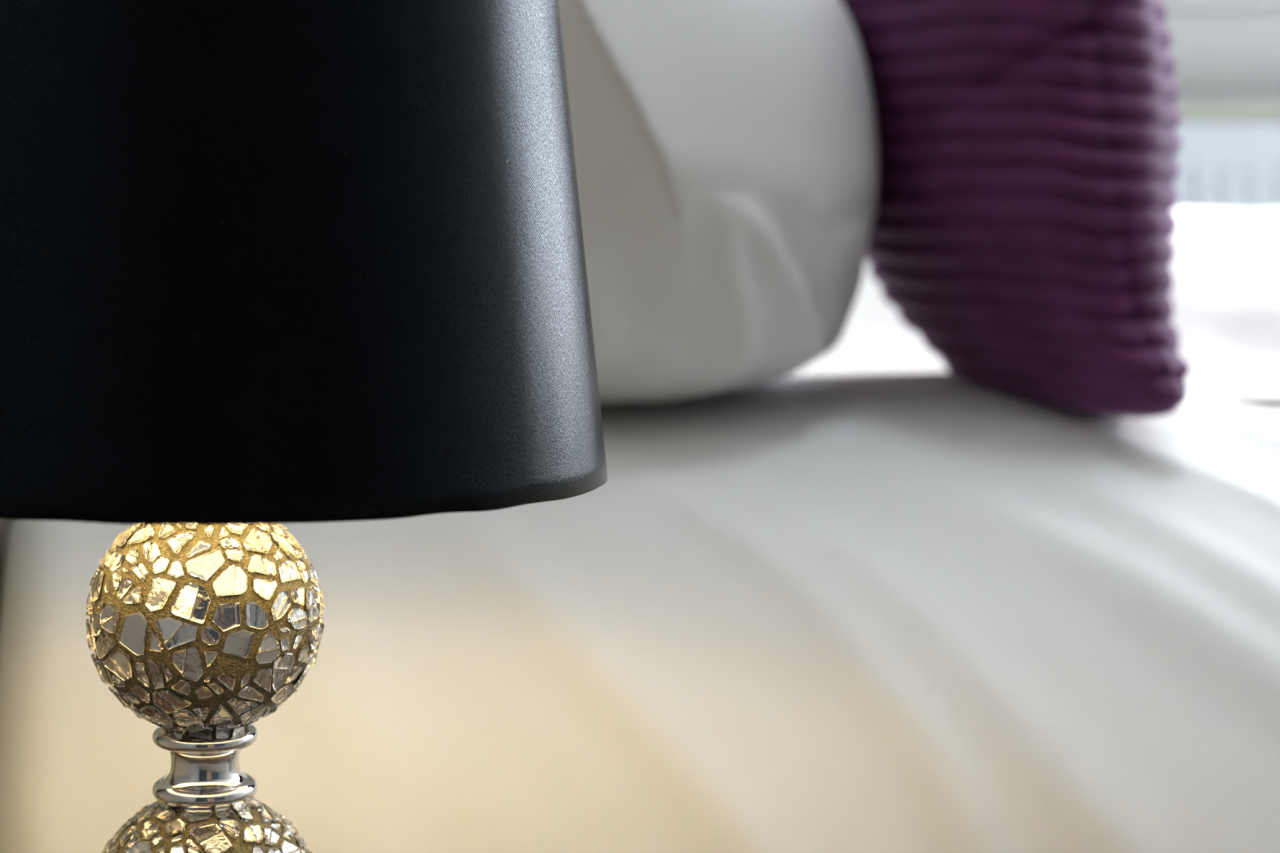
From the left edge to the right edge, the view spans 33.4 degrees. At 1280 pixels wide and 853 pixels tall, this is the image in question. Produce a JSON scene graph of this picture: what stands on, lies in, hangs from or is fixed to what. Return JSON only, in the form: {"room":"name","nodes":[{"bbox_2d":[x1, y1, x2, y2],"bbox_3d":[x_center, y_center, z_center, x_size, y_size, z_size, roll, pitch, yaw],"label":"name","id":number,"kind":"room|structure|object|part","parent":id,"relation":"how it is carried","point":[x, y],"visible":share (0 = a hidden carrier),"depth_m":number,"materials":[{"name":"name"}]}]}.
{"room":"bedroom","nodes":[
{"label":"bedroom","id":0,"kind":"room"},
{"bbox_3d":[1.460,0.824,0.901,4.640,0.100,5.810,0,5,0],"label":"floor","id":1,"kind":"structure","parent":0,"visible":0},
{"bbox_2d":[0,519,13,604],"bbox_3d":[0.548,0.083,1.895,2.123,1.200,1.720,0,5,0],"label":"bed","id":2,"kind":"object","parent":1,"relation":"on","point":[5,524],"visible":0.02,"depth_m":1.45,"materials":[{"name":"beige fabric"}]},
{"bbox_2d":[0,371,1279,852],"bbox_3d":[0.636,0.248,1.883,2.125,0.614,1.581,0,5,0],"label":"duvet","id":3,"kind":"object","parent":2,"relation":"on","point":[917,611],"visible":0.62,"depth_m":1.25,"materials":[{"name":"white fabric"}]},
{"bbox_2d":[559,0,878,404],"bbox_3d":[-0.067,-0.255,1.651,0.492,0.463,0.542,0,5,0],"label":"pillow","id":4,"kind":"object","parent":3,"relation":"on","point":[726,151],"visible":0.51,"depth_m":1.44,"materials":[{"name":"white fabric"}]},
{"bbox_2d":[790,259,948,374],"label":"pillow","id":5,"kind":"object","parent":3,"relation":"on","point":[874,339],"depth_m":2.04,"materials":[{"name":"white fabric"}]},
{"bbox_2d":[840,0,1190,417],"bbox_3d":[0.269,-0.229,1.670,0.257,0.418,0.529,0,5,0],"label":"cushion","id":6,"kind":"object","parent":3,"relation":"on","point":[1024,223],"visible":0.84,"depth_m":1.48,"materials":[{"name":"purple fabric"}]},
{"bbox_2d":[1168,208,1279,408],"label":"pillow","id":7,"kind":"object","parent":3,"relation":"on","point":[1224,293],"depth_m":2.04,"materials":[{"name":"white fabric"}]},
{"bbox_3d":[-0.150,0.527,0.847,0.420,0.500,0.406,0,5,0],"label":"nightstand","id":8,"kind":"object","parent":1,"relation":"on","visible":0},
{"bbox_2d":[0,0,607,852],"bbox_3d":[-0.177,0.022,0.869,0.327,0.504,0.327,-4,6,-37],"label":"table lamp","id":9,"kind":"object","parent":8,"relation":"on","point":[264,264],"visible":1,"depth_m":0.73,"materials":[{"name":"black fabric"},{"name":"mirror glass"},{"name":"chrome"}]},
{"bbox_3d":[-0.174,-0.104,0.858,0.327,0.246,0.327,1,5,0],"label":"lamp shade","id":10,"kind":"part","parent":9,"relation":"part of","materials":[{"name":"black fabric"}]},
{"bbox_3d":[1.460,-0.690,3.543,4.640,2.450,0.280,0,5,0],"label":"wall","id":11,"kind":"structure","parent":0,"visible":0},
{"bbox_2d":[1161,0,1279,120],"bbox_3d":[0.970,-1.099,3.341,1.140,1.241,0.230,0,5,0],"label":"window","id":12,"kind":"structure","parent":11,"relation":"in","point":[1226,53],"depth_m":3.43,"materials":[{"name":"grey plastic"}]},
{"bbox_3d":[1.000,-1.164,3.405,0.860,0.982,0.072,0,5,0],"label":"sash","id":13,"kind":"part","parent":12,"relation":"part of","materials":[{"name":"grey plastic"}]},
{"bbox_3d":[0.970,-0.491,3.360,1.140,0.028,0.160,0,5,0],"label":"sill","id":14,"kind":"part","parent":12,"relation":"part of","materials":[{"name":"grey"}]},
{"bbox_2d":[1172,120,1279,210],"bbox_3d":[0.980,0.036,3.394,0.892,1.030,0.141,0,5,0],"label":"radiator","id":15,"kind":"object","parent":11,"relation":"attached to","point":[1224,165],"visible":0.21,"depth_m":3.29,"materials":[{"name":"white metal"}]},
{"bbox_2d":[1181,120,1279,122],"bbox_3d":[0.980,-0.469,3.327,0.880,0.012,0.080,0,5,0],"label":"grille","id":16,"kind":"object","parent":15,"relation":"attached to","point":[1181,121],"depth_m":3.29,"materials":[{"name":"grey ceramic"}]}
]}

